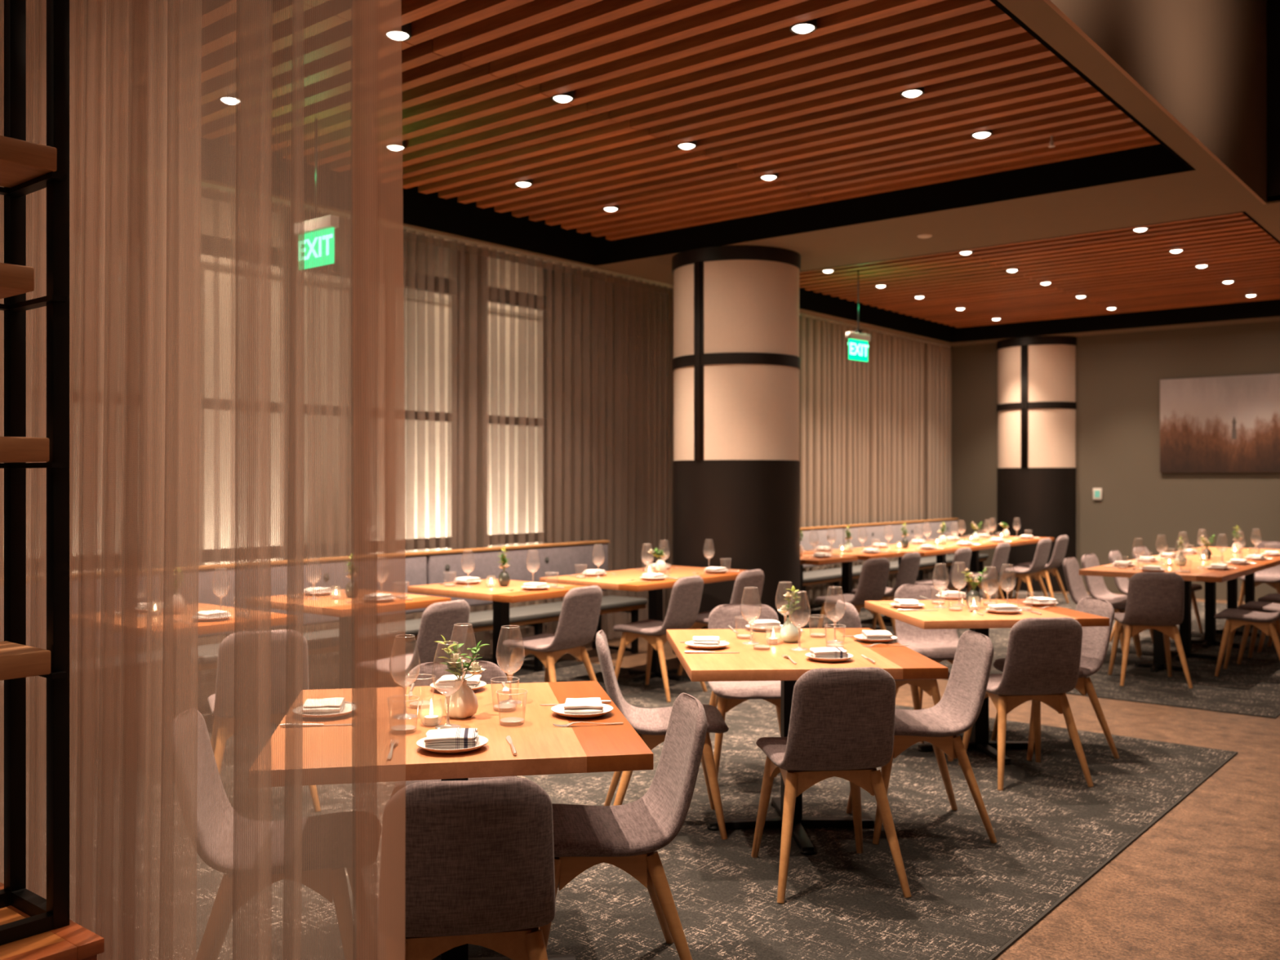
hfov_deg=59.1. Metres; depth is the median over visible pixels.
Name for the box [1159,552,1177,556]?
folded napkin
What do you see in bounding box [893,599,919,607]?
folded napkin
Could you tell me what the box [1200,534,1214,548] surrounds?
flowers
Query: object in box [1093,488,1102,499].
wall switch
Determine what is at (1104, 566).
table knife
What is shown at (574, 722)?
fork
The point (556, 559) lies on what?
bench
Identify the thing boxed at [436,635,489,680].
flowers
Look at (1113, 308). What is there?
recessed light
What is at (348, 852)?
dining chair
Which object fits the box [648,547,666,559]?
flowers
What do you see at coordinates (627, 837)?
dining chair
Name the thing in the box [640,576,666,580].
plate
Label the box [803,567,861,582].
seat cushion
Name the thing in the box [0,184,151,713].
window
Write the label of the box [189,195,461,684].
window
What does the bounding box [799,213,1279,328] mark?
ceiling
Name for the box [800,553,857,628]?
dining table
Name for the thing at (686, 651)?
table knife
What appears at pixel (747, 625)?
plate
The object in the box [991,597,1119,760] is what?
dining chair
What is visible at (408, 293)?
trim
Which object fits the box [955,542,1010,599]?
dining chair
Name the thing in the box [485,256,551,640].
window
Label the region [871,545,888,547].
plate
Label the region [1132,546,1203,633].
dining chair
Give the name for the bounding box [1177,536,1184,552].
flowers
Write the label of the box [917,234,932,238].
cap
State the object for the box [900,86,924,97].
recessed light
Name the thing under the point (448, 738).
folded napkin
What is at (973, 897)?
carpet
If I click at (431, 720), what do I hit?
votive candle
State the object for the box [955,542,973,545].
plate
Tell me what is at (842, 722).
dining chair
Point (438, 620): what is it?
dining chair
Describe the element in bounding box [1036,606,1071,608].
fork
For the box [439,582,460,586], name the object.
table knife
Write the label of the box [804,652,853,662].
plate
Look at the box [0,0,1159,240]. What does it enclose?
ceiling
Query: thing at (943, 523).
flowers
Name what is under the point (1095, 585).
dining chair
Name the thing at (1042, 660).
dining chair
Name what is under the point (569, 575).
table knife
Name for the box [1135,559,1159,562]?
plate
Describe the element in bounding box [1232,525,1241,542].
flowers
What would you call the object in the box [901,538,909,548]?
bud vase
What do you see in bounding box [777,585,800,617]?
flowers
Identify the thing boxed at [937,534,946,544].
bud vase
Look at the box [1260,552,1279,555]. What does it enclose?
plate
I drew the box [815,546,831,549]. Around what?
folded napkin
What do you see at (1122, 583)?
dining chair
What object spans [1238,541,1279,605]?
dining chair
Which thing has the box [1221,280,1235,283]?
recessed light
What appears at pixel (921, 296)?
recessed light
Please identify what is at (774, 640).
votive candle
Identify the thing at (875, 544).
folded napkin
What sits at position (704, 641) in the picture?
folded napkin
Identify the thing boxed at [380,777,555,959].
dining chair
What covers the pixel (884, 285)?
recessed light
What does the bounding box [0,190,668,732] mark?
curtain
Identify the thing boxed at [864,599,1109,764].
dining table
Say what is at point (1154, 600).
dining chair
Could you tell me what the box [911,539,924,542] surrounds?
folded napkin
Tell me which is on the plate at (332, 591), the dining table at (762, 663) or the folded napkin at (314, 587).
the folded napkin at (314, 587)
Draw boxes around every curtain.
[0,0,405,959]
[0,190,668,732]
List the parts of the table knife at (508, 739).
blade, handle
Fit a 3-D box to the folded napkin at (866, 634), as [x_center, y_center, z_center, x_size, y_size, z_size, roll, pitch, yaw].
[1.012,0.664,4.830,0.113,0.036,0.145,0,0,1]
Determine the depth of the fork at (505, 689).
3.69 m
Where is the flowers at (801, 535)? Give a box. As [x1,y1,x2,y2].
[800,529,803,541]
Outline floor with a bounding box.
[26,586,1279,959]
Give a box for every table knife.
[280,723,351,727]
[408,682,414,697]
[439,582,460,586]
[506,735,516,755]
[539,700,610,705]
[568,574,591,577]
[684,650,739,653]
[728,625,737,633]
[861,654,875,663]
[897,608,937,611]
[1022,609,1041,614]
[1103,565,1131,568]
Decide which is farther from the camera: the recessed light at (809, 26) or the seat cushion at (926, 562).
the seat cushion at (926, 562)
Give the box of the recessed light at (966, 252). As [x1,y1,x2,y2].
[958,250,973,254]
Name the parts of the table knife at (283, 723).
handle, blade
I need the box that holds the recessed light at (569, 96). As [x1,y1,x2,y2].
[551,89,574,102]
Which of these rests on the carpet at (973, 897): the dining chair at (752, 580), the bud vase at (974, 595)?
the dining chair at (752, 580)
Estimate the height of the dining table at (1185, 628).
0.751 m
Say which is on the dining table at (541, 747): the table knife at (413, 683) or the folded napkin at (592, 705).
the table knife at (413, 683)
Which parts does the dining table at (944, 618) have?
post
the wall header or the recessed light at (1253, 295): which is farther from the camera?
the recessed light at (1253, 295)
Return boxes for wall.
[950,320,1279,602]
[1043,0,1266,204]
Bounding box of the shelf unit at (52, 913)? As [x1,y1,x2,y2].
[0,0,69,945]
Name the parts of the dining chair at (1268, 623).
leg, leg, arched frame, leg, leg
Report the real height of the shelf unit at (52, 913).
2.200 m
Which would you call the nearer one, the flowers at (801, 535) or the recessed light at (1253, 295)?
the flowers at (801, 535)
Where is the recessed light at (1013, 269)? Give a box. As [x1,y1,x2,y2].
[1005,268,1018,272]
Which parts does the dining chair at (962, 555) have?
arched frame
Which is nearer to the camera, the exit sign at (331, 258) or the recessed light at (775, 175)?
the exit sign at (331, 258)
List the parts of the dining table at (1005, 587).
post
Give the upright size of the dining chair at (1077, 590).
0.801 m
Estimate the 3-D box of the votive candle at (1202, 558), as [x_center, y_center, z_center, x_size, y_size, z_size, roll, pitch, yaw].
[4.807,0.652,9.629,0.064,0.075,0.064,0,0,39]
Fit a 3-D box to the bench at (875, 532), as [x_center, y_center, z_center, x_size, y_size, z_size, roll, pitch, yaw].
[2.554,0.980,12.886,0.530,0.922,6.000,0,0,39]
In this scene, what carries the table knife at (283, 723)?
on the dining table at (541, 747)
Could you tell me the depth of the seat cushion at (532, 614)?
8.57 m
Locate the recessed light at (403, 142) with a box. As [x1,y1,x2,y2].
[386,139,405,150]
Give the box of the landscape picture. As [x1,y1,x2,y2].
[1160,373,1279,472]
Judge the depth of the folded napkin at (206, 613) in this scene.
5.52 m
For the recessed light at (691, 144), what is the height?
0.116 m
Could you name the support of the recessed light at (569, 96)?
in the ceiling at (824, 110)
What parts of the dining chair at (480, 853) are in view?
leg, arched frame, leg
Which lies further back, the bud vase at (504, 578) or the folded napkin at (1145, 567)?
the folded napkin at (1145, 567)
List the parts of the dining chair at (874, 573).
leg, arched frame, leg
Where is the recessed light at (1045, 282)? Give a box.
[1039,281,1052,284]
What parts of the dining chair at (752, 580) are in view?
leg, arched frame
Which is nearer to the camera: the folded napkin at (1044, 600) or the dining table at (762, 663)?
the dining table at (762, 663)
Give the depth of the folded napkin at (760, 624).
5.14 m
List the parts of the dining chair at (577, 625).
leg, leg, arched frame, leg, leg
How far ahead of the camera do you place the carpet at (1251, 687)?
8.25 m
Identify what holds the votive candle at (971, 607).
on the dining table at (944, 618)
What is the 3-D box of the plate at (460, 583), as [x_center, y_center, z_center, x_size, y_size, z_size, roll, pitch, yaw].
[-1.146,0.680,7.503,0.183,0.019,0.183,0,0,39]
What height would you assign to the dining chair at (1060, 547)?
0.801 m
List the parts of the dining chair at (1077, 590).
arched frame, leg, leg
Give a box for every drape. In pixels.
[666,288,925,611]
[924,342,951,581]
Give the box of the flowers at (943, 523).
[937,522,946,534]
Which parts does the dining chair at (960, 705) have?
leg, leg, arched frame, leg, leg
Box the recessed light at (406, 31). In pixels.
[385,22,411,41]
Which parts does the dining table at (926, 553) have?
post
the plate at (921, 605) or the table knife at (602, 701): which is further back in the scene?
the plate at (921, 605)
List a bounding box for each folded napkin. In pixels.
[197,609,231,618]
[302,697,344,717]
[303,586,331,593]
[424,728,479,749]
[435,674,481,688]
[454,576,479,582]
[522,582,548,587]
[564,697,603,714]
[582,568,605,573]
[641,573,665,577]
[648,563,668,567]
[692,635,719,647]
[705,566,727,571]
[748,619,782,629]
[809,647,848,659]
[813,552,830,555]
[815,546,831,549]
[861,630,892,639]
[862,548,879,551]
[871,542,887,546]
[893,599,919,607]
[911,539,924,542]
[920,544,935,549]
[937,591,966,597]
[946,536,959,538]
[957,541,971,544]
[978,533,989,536]
[987,604,1020,611]
[991,537,1004,540]
[1020,534,1032,537]
[1025,596,1056,604]
[1114,560,1132,565]
[1137,556,1155,559]
[1141,565,1163,569]
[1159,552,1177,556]
[1179,548,1196,551]
[1209,563,1227,568]
[1230,559,1247,563]
[1246,555,1265,558]
[1264,551,1279,554]
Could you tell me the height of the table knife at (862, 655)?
0.011 m
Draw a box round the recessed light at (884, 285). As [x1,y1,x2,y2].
[875,284,886,288]
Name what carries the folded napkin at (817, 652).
on the plate at (809, 655)
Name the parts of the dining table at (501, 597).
post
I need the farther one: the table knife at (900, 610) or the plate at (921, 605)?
the plate at (921, 605)
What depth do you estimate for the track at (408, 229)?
8.99 m
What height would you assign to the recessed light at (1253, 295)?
0.116 m
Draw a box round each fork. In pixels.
[502,681,509,692]
[552,721,623,727]
[782,653,796,663]
[860,643,908,646]
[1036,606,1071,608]
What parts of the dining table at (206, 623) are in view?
post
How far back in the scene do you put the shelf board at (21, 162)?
2.33 m
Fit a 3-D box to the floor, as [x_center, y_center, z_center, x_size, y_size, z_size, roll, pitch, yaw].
[2.409,1.550,7.068,15.200,0.200,26.000,0,0,39]
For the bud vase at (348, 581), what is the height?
0.095 m
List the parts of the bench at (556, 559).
leg frame, rail, leg frame, leg frame, leg frame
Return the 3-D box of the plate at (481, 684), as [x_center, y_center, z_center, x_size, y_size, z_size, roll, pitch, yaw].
[-0.597,0.680,3.709,0.183,0.019,0.183,0,0,-10]
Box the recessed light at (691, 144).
[676,139,697,149]
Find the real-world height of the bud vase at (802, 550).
0.105 m
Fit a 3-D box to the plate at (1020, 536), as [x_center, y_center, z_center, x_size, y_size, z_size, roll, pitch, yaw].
[4.547,0.680,13.280,0.183,0.019,0.183,0,0,39]
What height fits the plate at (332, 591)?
0.019 m
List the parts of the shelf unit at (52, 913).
frame rail, post, frame rail, frame rail, post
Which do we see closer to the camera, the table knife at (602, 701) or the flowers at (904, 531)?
the table knife at (602, 701)
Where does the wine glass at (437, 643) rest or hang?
on the dining table at (541, 747)
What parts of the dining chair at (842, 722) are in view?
leg, leg, arched frame, leg, leg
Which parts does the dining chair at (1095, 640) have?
leg, leg, leg, arched frame, leg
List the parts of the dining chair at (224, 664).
leg, leg, arched frame, leg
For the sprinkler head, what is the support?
attached to the ceiling at (824, 110)
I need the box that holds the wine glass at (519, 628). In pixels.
[496,627,524,674]
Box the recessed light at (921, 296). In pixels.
[913,295,924,298]
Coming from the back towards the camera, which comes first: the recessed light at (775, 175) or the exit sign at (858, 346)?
the exit sign at (858, 346)
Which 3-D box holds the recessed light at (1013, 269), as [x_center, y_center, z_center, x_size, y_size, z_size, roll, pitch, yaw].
[3.637,-2.088,11.025,0.124,0.116,0.124,0,0,39]
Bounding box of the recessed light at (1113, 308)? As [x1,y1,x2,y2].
[1106,306,1116,310]
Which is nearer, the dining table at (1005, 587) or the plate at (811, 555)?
the plate at (811, 555)
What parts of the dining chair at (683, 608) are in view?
leg, arched frame, leg, leg, leg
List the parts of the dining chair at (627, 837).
leg, arched frame, leg, leg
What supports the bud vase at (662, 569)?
on the dining table at (609, 580)
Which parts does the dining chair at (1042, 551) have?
leg, leg, arched frame, leg, leg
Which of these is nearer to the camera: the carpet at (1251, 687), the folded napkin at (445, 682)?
the folded napkin at (445, 682)
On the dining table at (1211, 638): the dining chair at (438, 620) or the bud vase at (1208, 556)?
the bud vase at (1208, 556)
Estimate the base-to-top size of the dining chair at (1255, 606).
0.801 m
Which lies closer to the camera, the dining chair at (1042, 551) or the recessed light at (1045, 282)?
the recessed light at (1045, 282)
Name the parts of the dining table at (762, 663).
post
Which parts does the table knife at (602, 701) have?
blade, handle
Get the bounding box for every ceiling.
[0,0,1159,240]
[0,0,1279,346]
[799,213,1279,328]
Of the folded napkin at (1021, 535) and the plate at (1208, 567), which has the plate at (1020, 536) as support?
the folded napkin at (1021, 535)
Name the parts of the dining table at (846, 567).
post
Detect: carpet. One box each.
[0,652,1237,959]
[803,586,1067,634]
[892,593,1279,718]
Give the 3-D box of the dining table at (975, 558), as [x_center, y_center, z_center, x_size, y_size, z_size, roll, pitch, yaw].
[3.782,1.065,12.754,0.860,0.751,0.888,0,0,39]
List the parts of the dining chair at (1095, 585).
leg, leg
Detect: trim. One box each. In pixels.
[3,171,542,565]
[3,221,542,319]
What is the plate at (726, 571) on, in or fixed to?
on the dining table at (609, 580)
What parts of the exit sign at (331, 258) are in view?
hanging stem, sign panel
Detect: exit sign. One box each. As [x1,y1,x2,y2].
[295,118,338,270]
[845,269,871,361]
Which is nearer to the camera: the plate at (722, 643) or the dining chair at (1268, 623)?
the plate at (722, 643)
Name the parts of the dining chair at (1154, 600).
leg, leg, arched frame, leg, leg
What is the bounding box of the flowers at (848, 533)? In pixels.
[844,524,853,541]
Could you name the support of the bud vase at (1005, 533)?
on the dining table at (1005, 587)
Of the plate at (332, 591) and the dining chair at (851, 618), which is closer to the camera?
the dining chair at (851, 618)
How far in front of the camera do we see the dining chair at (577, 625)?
6.79 m
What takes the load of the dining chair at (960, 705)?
on the carpet at (973, 897)
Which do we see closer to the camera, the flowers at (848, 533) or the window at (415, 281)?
the window at (415, 281)
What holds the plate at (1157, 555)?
on the dining table at (1211, 638)
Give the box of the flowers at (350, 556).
[345,555,351,578]
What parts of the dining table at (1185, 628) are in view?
post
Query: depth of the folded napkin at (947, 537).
12.89 m
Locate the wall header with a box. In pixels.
[1266,0,1279,201]
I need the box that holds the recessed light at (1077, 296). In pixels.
[1075,295,1086,297]
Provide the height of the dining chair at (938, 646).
0.801 m
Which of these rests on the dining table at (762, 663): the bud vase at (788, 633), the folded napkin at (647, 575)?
the bud vase at (788, 633)
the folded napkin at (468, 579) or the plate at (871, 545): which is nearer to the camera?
the folded napkin at (468, 579)
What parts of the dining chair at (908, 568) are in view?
leg, arched frame, leg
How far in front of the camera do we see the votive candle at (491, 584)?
7.24 m
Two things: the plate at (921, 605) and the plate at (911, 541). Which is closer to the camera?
the plate at (921, 605)
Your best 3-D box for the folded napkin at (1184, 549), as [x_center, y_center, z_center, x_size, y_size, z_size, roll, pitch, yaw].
[5.135,0.664,10.575,0.146,0.036,0.114,0,0,-44]
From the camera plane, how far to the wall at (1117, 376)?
14.29 m
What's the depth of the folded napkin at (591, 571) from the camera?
8.11 m
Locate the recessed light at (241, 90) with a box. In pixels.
[218,89,241,104]
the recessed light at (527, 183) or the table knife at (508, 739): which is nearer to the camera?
the table knife at (508, 739)
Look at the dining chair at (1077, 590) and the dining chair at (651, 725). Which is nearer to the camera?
the dining chair at (651, 725)
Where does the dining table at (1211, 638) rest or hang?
on the carpet at (1251, 687)
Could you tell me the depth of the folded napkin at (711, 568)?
8.34 m
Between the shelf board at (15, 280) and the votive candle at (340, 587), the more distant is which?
the votive candle at (340, 587)
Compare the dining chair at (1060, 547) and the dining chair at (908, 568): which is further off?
the dining chair at (1060, 547)
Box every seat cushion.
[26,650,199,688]
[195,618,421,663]
[467,595,647,627]
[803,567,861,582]
[852,553,988,571]
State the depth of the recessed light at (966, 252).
10.14 m
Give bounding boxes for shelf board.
[0,135,56,187]
[0,262,34,298]
[0,436,48,462]
[0,640,50,680]
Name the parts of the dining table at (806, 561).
post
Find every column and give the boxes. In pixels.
[671,245,800,654]
[996,335,1076,591]
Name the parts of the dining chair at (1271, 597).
leg, leg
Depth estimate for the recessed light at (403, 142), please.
6.93 m
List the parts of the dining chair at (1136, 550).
leg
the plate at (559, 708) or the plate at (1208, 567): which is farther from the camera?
the plate at (1208, 567)
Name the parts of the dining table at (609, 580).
post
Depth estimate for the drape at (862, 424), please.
13.59 m
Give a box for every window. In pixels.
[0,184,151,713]
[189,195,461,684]
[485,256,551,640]
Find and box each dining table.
[78,603,292,771]
[245,589,451,688]
[248,680,653,959]
[407,578,586,675]
[539,565,749,681]
[666,627,948,855]
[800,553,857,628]
[803,548,904,628]
[853,545,959,625]
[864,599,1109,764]
[887,541,995,582]
[927,538,1026,592]
[960,535,1053,599]
[1079,564,1241,671]
[1106,559,1264,660]
[1151,555,1279,648]
[1173,550,1279,636]
[1190,546,1279,627]
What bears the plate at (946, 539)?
on the dining table at (975, 558)
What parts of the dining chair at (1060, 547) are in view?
leg, leg, arched frame, leg, leg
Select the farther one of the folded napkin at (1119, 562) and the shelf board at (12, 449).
the folded napkin at (1119, 562)
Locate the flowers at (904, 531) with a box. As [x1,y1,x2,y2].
[901,522,909,538]
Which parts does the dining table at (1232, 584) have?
post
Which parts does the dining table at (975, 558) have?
post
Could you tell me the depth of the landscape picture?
13.61 m
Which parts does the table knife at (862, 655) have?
handle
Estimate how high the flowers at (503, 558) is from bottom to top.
0.231 m
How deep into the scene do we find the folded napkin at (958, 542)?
11.86 m
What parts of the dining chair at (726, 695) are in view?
leg, leg, arched frame, leg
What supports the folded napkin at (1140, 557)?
on the plate at (1156, 560)
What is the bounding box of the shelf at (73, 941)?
[0,882,104,959]
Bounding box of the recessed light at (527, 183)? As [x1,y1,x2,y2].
[514,178,532,186]
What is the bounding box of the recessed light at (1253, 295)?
[1244,293,1257,297]
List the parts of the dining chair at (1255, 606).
leg, leg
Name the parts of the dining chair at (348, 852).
leg, leg, arched frame, leg, leg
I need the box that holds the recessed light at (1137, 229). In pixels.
[1132,226,1148,231]
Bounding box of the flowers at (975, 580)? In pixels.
[962,567,987,590]
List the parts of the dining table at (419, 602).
post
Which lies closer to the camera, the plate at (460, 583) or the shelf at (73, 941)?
the shelf at (73, 941)
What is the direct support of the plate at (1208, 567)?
on the dining table at (1185, 628)
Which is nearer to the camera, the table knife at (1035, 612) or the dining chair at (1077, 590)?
the table knife at (1035, 612)
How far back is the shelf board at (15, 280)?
2.31 m
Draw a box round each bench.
[0,540,647,758]
[800,518,988,615]
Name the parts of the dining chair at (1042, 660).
leg, leg, arched frame, leg, leg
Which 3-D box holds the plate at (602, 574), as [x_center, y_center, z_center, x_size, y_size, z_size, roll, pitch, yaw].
[-0.329,0.680,8.140,0.183,0.019,0.183,0,0,39]
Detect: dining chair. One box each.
[167,708,381,959]
[208,629,320,812]
[362,600,470,686]
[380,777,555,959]
[386,661,516,942]
[502,585,602,683]
[539,693,706,959]
[595,630,728,839]
[613,575,706,702]
[677,568,764,675]
[700,604,780,776]
[751,666,911,903]
[815,557,889,630]
[835,600,952,761]
[846,630,996,844]
[851,551,920,641]
[894,583,989,730]
[915,546,971,599]
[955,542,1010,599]
[958,617,1093,790]
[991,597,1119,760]
[995,537,1051,599]
[1013,535,1069,605]
[1062,556,1141,657]
[1080,553,1153,655]
[1107,572,1192,688]
[1108,550,1176,641]
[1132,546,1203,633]
[1213,608,1279,676]
[1236,600,1279,664]
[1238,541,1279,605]
[1257,593,1279,652]
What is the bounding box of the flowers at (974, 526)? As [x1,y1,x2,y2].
[971,521,982,531]
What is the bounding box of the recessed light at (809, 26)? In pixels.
[789,17,817,34]
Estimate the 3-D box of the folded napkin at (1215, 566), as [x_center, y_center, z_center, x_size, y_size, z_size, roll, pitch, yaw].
[4.460,0.665,8.690,0.112,0.035,0.138,0,0,34]
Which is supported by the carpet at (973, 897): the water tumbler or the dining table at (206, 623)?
the dining table at (206, 623)
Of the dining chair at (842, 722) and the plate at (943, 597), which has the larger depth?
the plate at (943, 597)
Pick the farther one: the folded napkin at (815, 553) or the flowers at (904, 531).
the flowers at (904, 531)
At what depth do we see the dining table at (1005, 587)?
13.40 m
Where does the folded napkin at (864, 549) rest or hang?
on the plate at (861, 551)
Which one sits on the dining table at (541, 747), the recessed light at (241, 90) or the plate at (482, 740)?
the plate at (482, 740)
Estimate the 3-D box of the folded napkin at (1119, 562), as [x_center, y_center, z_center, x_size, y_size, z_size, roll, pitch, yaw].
[3.859,0.664,9.010,0.113,0.036,0.145,0,0,36]
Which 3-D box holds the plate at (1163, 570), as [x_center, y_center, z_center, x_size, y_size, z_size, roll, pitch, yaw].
[3.869,0.680,8.510,0.183,0.019,0.183,0,0,39]
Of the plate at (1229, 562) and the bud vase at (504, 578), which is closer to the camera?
the bud vase at (504, 578)
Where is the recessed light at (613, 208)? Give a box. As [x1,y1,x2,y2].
[602,204,618,211]
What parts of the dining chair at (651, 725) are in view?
leg, leg, arched frame, leg, leg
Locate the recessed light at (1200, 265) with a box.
[1194,263,1208,267]
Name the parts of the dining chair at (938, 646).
leg, arched frame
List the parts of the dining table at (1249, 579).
post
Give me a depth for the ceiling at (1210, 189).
8.29 m
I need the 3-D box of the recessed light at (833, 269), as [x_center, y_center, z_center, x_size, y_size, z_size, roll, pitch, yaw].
[1.843,-2.088,11.056,0.124,0.116,0.124,0,0,39]
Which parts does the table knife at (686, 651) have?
handle, blade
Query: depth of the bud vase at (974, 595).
6.06 m
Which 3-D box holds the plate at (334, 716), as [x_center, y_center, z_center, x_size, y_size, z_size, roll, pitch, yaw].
[-0.924,0.680,3.311,0.183,0.019,0.183,0,0,-10]
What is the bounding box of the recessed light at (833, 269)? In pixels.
[822,268,834,272]
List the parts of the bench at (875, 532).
leg frame, rail, leg frame, leg frame, leg frame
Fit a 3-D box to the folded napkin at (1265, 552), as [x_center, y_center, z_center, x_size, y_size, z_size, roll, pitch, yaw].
[5.755,0.665,10.279,0.112,0.035,0.138,0,0,33]
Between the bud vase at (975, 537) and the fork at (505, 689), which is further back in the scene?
the bud vase at (975, 537)
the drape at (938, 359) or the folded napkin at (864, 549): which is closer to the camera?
the folded napkin at (864, 549)
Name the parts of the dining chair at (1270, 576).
leg, arched frame, leg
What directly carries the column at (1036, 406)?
on the floor
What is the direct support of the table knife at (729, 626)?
on the dining table at (762, 663)
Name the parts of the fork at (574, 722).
handle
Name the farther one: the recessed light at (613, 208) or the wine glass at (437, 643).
the recessed light at (613, 208)
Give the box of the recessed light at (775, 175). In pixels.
[760,172,777,180]
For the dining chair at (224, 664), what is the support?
on the carpet at (973, 897)
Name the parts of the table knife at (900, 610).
handle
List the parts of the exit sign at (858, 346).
sign panel, hanging stem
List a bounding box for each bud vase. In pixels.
[166,594,183,613]
[345,581,351,597]
[444,679,478,719]
[497,571,510,586]
[654,559,666,573]
[779,617,801,642]
[800,544,804,555]
[844,541,853,551]
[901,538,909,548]
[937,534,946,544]
[965,589,981,607]
[971,531,979,541]
[1001,528,1009,537]
[1174,552,1186,565]
[1201,548,1212,559]
[1231,541,1242,552]
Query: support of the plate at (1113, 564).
on the dining table at (1189, 575)
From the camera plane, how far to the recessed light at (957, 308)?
13.46 m
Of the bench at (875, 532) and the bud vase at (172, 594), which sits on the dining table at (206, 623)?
the bud vase at (172, 594)
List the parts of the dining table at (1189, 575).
post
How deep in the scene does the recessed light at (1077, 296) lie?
12.58 m
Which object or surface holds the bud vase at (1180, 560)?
on the dining table at (1185, 628)
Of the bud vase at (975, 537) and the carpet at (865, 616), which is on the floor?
the carpet at (865, 616)
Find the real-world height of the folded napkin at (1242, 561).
0.036 m
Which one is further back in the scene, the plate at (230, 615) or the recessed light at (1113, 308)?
the recessed light at (1113, 308)
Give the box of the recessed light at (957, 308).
[955,306,965,310]
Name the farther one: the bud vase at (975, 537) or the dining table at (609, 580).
the bud vase at (975, 537)
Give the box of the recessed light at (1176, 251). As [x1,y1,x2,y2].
[1168,248,1183,253]
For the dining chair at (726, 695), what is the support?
on the carpet at (973, 897)
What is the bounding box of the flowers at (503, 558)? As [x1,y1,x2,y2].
[497,546,510,571]
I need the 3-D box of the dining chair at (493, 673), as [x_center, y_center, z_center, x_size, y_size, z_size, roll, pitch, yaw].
[-0.606,1.040,3.733,0.473,0.801,0.545,0,0,-10]
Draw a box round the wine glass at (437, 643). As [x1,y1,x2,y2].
[431,643,464,695]
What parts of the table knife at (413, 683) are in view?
handle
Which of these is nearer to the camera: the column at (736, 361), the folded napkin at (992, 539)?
the column at (736, 361)
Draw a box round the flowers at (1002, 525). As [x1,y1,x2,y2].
[999,522,1008,528]
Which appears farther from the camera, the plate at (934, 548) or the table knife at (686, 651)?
the plate at (934, 548)
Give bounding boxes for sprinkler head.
[1048,135,1055,147]
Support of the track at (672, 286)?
attached to the ceiling at (1210, 189)
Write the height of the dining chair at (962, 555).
0.801 m
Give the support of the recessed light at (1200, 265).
in the ceiling at (1128, 270)
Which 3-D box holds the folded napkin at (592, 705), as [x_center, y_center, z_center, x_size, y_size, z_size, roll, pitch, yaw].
[-0.168,0.665,3.317,0.114,0.034,0.140,0,0,-5]
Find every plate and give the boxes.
[191,614,231,621]
[293,703,351,718]
[303,591,333,595]
[416,735,488,753]
[430,680,486,692]
[453,580,481,584]
[520,586,550,590]
[551,703,613,718]
[582,572,606,576]
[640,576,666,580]
[684,640,728,649]
[703,569,728,573]
[745,624,782,631]
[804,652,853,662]
[811,555,832,557]
[813,548,832,551]
[853,634,897,643]
[861,551,880,553]
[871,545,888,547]
[889,603,924,608]
[910,541,926,543]
[918,546,937,549]
[935,594,965,599]
[946,538,960,540]
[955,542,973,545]
[986,608,1022,613]
[988,539,1004,542]
[1018,536,1034,538]
[1022,600,1057,606]
[1111,563,1136,566]
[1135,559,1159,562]
[1139,568,1166,572]
[1157,555,1176,557]
[1177,551,1199,554]
[1204,566,1231,569]
[1226,561,1250,564]
[1244,556,1267,559]
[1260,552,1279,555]
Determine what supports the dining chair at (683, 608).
on the carpet at (973, 897)
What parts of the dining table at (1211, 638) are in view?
post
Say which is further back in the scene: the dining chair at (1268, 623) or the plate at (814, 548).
the plate at (814, 548)
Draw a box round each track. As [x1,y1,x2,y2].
[74,153,671,288]
[669,284,950,347]
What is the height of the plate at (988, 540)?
0.019 m
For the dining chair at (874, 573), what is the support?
on the carpet at (1251, 687)
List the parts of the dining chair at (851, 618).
arched frame, leg, leg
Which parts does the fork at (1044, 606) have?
handle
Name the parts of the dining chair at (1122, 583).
leg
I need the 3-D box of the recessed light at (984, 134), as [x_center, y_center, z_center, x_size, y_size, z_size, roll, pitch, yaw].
[2.026,-2.088,6.693,0.124,0.116,0.124,0,0,39]
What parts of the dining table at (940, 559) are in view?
post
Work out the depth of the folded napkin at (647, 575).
7.76 m
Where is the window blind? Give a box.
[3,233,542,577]
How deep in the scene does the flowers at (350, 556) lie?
6.62 m
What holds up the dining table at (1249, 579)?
on the carpet at (1251, 687)
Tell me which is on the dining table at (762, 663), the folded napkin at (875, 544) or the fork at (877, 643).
the fork at (877, 643)
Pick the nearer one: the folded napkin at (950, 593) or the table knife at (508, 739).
the table knife at (508, 739)
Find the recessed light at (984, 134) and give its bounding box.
[970,128,992,138]
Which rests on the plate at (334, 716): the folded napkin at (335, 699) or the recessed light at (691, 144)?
the folded napkin at (335, 699)
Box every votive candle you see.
[332,586,341,599]
[419,700,443,726]
[488,578,496,587]
[765,626,780,644]
[967,601,980,610]
[1199,552,1207,560]
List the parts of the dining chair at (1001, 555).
leg, arched frame, leg, leg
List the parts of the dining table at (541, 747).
post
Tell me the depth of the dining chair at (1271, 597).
9.43 m
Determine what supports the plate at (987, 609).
on the dining table at (944, 618)
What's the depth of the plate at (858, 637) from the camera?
4.77 m
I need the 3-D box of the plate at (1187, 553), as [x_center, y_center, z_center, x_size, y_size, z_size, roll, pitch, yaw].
[5.138,0.680,10.572,0.183,0.019,0.183,0,0,39]

